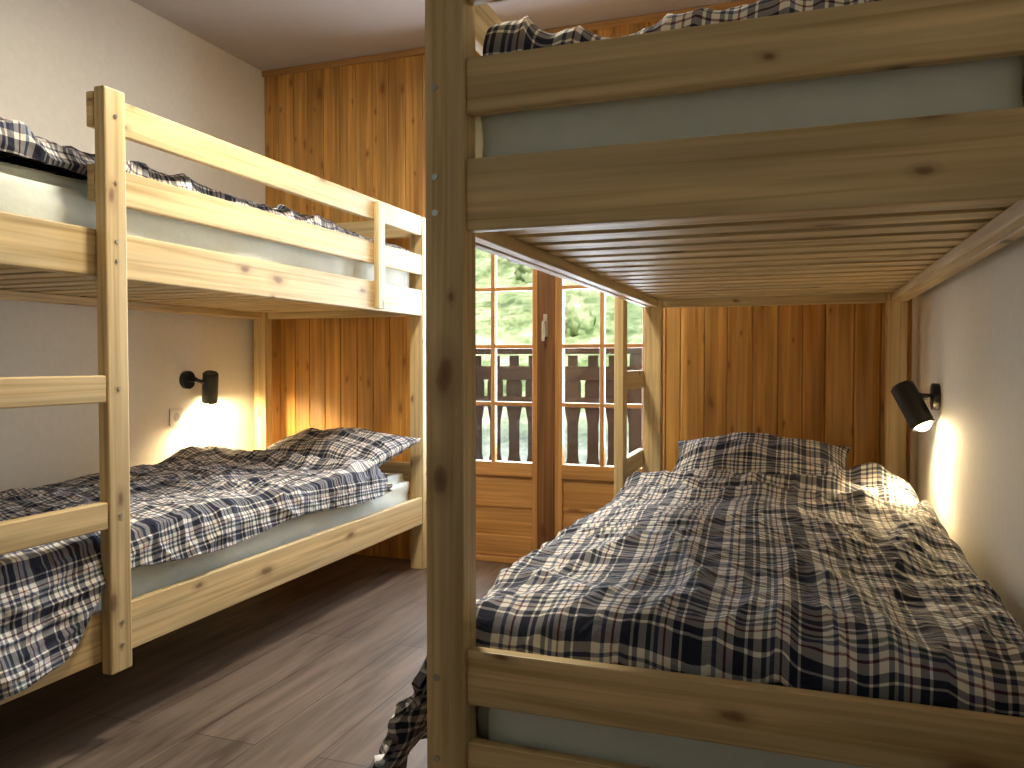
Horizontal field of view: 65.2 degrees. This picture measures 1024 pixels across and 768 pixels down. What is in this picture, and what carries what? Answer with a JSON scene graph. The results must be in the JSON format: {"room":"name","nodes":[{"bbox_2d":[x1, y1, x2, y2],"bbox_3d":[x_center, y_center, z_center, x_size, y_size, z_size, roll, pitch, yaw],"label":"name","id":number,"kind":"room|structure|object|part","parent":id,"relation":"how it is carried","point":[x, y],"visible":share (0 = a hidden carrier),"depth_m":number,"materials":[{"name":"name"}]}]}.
{"room":"bunk bedroom","nodes":[
{"label":"bunk bedroom","id":0,"kind":"room"},
{"bbox_2d":[0,0,264,491],"bbox_3d":[-2.215,-0.325,1.958,0.100,2.540,5.600,1,2,20],"label":"wall","id":1,"kind":"structure","parent":0,"point":[53,53],"depth_m":3.42,"materials":[{"name":"paint"}]},
{"bbox_2d":[169,408,182,425],"bbox_3d":[-1.543,0.152,3.675,0.010,0.080,0.080,1,2,20],"label":"wall socket","id":2,"kind":"object","parent":1,"relation":"attached to","point":[175,415],"visible":1,"depth_m":3.67,"materials":[{"name":"white plastic"}]},
{"bbox_2d":[179,370,218,404],"bbox_3d":[-1.471,0.018,3.768,0.171,0.165,0.117,-1,2,-18],"label":"wall lamp","id":3,"kind":"object","parent":1,"relation":"attached to","point":[210,378],"visible":1,"depth_m":3.75,"materials":[{"name":"black metal"}]},
{"bbox_3d":[-1.428,0.016,3.783,0.072,0.161,0.118,-1,2,-27],"label":"lamp shade","id":4,"kind":"part","parent":3,"relation":"part of","materials":[{"name":"black metal"}]},
{"bbox_2d":[0,554,512,767],"bbox_3d":[-0.696,0.999,1.475,3.310,0.080,5.650,1,2,20],"label":"floor","id":5,"kind":"structure","parent":0,"point":[312,669],"depth_m":2.43,"materials":[{"name":"laminate"}]},
{"bbox_2d":[0,85,426,704],"bbox_3d":[-1.240,0.068,2.942,1.010,1.700,2.335,1,2,20],"label":"bunk bed","id":6,"kind":"object","parent":5,"relation":"on","point":[108,269],"visible":0.8,"depth_m":2.42,"materials":[{"name":"brown wood"}]},
{"bbox_2d":[0,162,408,287],"bbox_3d":[-1.256,-0.458,2.934,0.892,0.221,2.231,1,2,20],"label":"mattress","id":7,"kind":"object","parent":6,"relation":"on","point":[25,191],"visible":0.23,"depth_m":2.27,"materials":[{"name":"fabric"}]},
{"bbox_2d":[0,117,410,251],"bbox_3d":[-1.257,-0.579,2.920,0.914,0.207,2.195,1,2,20],"label":"duvet","id":8,"kind":"object","parent":7,"relation":"on","point":[19,146],"visible":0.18,"depth_m":2.21,"materials":[{"name":"fabric"}]},
{"bbox_2d":[94,472,408,611],"bbox_3d":[-1.256,0.542,2.961,0.873,0.195,2.231,1,2,20],"label":"mattress","id":9,"kind":"object","parent":6,"relation":"on","point":[145,579],"visible":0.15,"depth_m":2.79,"materials":[{"name":"fabric"}]},
{"bbox_2d":[0,445,392,700],"bbox_3d":[-1.275,0.485,2.796,0.989,0.389,1.912,1,2,20],"label":"duvet","id":10,"kind":"object","parent":9,"relation":"on","point":[195,501],"visible":0.89,"depth_m":2.44,"materials":[{"name":"fabric"}]},
{"bbox_2d":[263,427,420,466],"bbox_3d":[-0.836,0.310,3.710,0.700,0.210,0.450,1,2,26],"label":"pillow","id":11,"kind":"object","parent":9,"relation":"on","point":[336,443],"visible":0.7,"depth_m":3.60,"materials":[{"name":"fabric"}]},
{"bbox_3d":[-1.296,0.039,4.168,0.070,1.690,0.060,1,2,20],"label":"post","id":12,"kind":"part","parent":6,"relation":"part of","materials":[{"name":"brown wood"}]},
{"bbox_3d":[-0.449,0.047,3.863,0.070,1.690,0.060,1,2,20],"label":"post","id":13,"kind":"part","parent":6,"relation":"part of","materials":[{"name":"brown wood"}]},
{"bbox_2d":[425,0,1023,767],"bbox_3d":[0.644,0.089,2.184,1.010,1.700,2.085,1,2,20],"label":"bunk bed","id":14,"kind":"object","parent":5,"relation":"on","point":[880,211],"visible":0.64,"depth_m":1.30,"materials":[{"name":"brown wood"}]},
{"bbox_3d":[-0.105,0.117,1.381,0.070,1.690,0.060,1,2,20],"label":"post","id":15,"kind":"part","parent":14,"relation":"part of","materials":[{"name":"brown wood"}]},
{"bbox_3d":[0.580,0.063,3.280,0.070,1.690,0.060,1,2,20],"label":"post","id":16,"kind":"part","parent":14,"relation":"part of","materials":[{"name":"brown wood"}]},
{"bbox_2d":[477,682,870,767],"bbox_3d":[0.662,0.563,2.191,0.885,0.196,1.984,1,2,20],"label":"mattress","id":17,"kind":"object","parent":14,"relation":"on","point":[639,748],"visible":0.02,"depth_m":1.32,"materials":[{"name":"fabric"}]},
{"bbox_2d":[365,462,1023,767],"bbox_3d":[0.529,0.518,2.122,1.204,0.472,1.787,1,2,20],"label":"duvet","id":18,"kind":"object","parent":17,"relation":"on","point":[847,582],"visible":0.98,"depth_m":1.45,"materials":[{"name":"fabric"}]},
{"bbox_2d":[672,432,849,475],"bbox_3d":[0.900,0.305,2.924,0.640,0.243,0.399,1,2,20],"label":"pillow","id":19,"kind":"object","parent":17,"relation":"on","point":[742,453],"visible":0.54,"depth_m":2.85,"materials":[{"name":"fabric"}]},
{"bbox_2d":[475,55,1023,157],"bbox_3d":[0.661,-0.437,2.164,0.892,0.219,1.982,1,2,20],"label":"mattress","id":20,"kind":"object","parent":14,"relation":"on","point":[997,83],"visible":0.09,"depth_m":1.22,"materials":[{"name":"fabric"}]},
{"bbox_2d":[483,0,879,55],"bbox_3d":[0.649,-0.561,2.139,0.900,0.215,1.945,1,2,20],"label":"duvet","id":21,"kind":"object","parent":20,"relation":"on","point":[522,34],"visible":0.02,"depth_m":1.29,"materials":[{"name":"fabric"}]},
{"bbox_3d":[1.426,0.072,2.976,0.070,1.690,0.060,1,2,20],"label":"post","id":22,"kind":"part","parent":14,"relation":"part of","materials":[{"name":"brown wood"}]},
{"bbox_2d":[131,0,741,70],"bbox_3d":[-0.696,-1.630,1.401,3.310,0.100,5.650,1,2,20],"label":"ceiling","id":23,"kind":"structure","parent":0,"point":[266,35],"depth_m":3.59,"materials":[{"name":"paint"}]},
{"bbox_2d":[264,21,911,559],"bbox_3d":[0.171,-0.378,3.846,3.110,2.540,0.430,1,2,20],"label":"wall","id":24,"kind":"structure","parent":0,"point":[806,372],"depth_m":3.99,"materials":[{"name":"brown wood"}]},
{"bbox_2d":[476,553,521,562],"bbox_3d":[0.165,-0.180,3.923,1.148,2.140,0.100,1,2,20],"label":"frame","id":25,"kind":"object","parent":24,"relation":"attached to","point":[482,557],"visible":0.02,"depth_m":4.00,"materials":[{"name":"brown wood"}]},
{"bbox_2d":[476,254,536,556],"bbox_3d":[-0.090,-0.187,4.014,0.568,2.090,0.050,1,2,20],"label":"leaf","id":26,"kind":"object","parent":24,"relation":"attached to","point":[506,491],"visible":0.44,"depth_m":3.99,"materials":[{"name":"brown wood"}]},
{"bbox_2d":[262,0,758,76],"bbox_3d":[-0.007,-1.631,3.774,2.799,0.029,0.020,1,2,20],"label":"trim","id":27,"kind":"structure","parent":24,"relation":"attached to","point":[718,7],"depth_m":3.70,"materials":[{"name":"brown wood"}]},
{"bbox_2d":[419,120,665,470],"bbox_3d":[0.114,-0.200,3.773,1.215,2.190,0.014,1,2,20],"label":"trim","id":28,"kind":"structure","parent":24,"relation":"attached to","point":[421,122],"depth_m":3.94,"materials":[{"name":"brown wood"}]},
{"bbox_2d":[537,270,554,549],"bbox_3d":[0.156,-0.183,3.861,0.085,2.090,0.072,1,2,20],"label":"stile","id":29,"kind":"object","parent":24,"relation":"attached to","point":[545,282],"depth_m":3.88,"materials":[{"name":"brown wood"}]},
{"bbox_3d":[0.155,-0.272,3.848,0.022,0.130,0.052,1,2,20],"label":"handle","id":30,"kind":"part","parent":29,"relation":"part of","materials":[{"name":"metal"}]},
{"bbox_2d":[554,276,643,538],"bbox_3d":[0.434,-0.182,3.826,0.538,2.090,0.050,1,2,20],"label":"leaf","id":31,"kind":"object","parent":24,"relation":"attached to","point":[580,490],"visible":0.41,"depth_m":3.87,"materials":[{"name":"brown wood"}]},
{"bbox_2d":[907,236,1023,630],"bbox_3d":[0.805,-0.294,0.871,0.100,2.540,5.600,1,2,20],"label":"wall","id":32,"kind":"structure","parent":0,"point":[968,327],"depth_m":1.95,"materials":[{"name":"paint"}]},
{"bbox_2d":[891,380,940,430],"bbox_3d":[1.272,0.069,2.526,0.136,0.160,0.116,1,2,20],"label":"wall lamp","id":33,"kind":"object","parent":32,"relation":"attached to","point":[910,401],"visible":1,"depth_m":2.50,"materials":[{"name":"black metal"}]},
{"bbox_3d":[1.282,0.120,2.503,0.056,0.056,0.056,1,2,20],"label":"bulb","id":34,"kind":"part","parent":33,"relation":"part of","materials":[{"name":"white glass"}]},
{"label":"outside","id":35,"kind":"structure","parent":0,"visible":0},
{"bbox_2d":[476,249,641,464],"bbox_3d":[4.103,-6.854,25.975,50.000,19.198,38.000,1,2,20],"label":"hillside","id":36,"kind":"structure","parent":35,"point":[514,308],"depth_m":16.95,"materials":[{"name":"green plant"}]},
{"bbox_2d":[514,264,595,337],"bbox_3d":[5.603,-5.732,23.484,16.922,9.611,17.124,1,2,20],"label":"bushes","id":37,"kind":"object","parent":36,"relation":"on","point":[579,320],"visible":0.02,"depth_m":16.51,"materials":[{"name":"leaves"},{"name":"foliage"}]},
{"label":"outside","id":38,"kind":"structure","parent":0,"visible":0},
{"bbox_2d":[476,348,641,465],"bbox_3d":[0.753,0.314,5.054,8.000,1.130,0.120,1,2,20],"label":"balcony railing","id":39,"kind":"object","parent":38,"point":[513,373],"visible":0.11,"depth_m":5.20,"materials":[{"name":"brown wood"}]}
]}

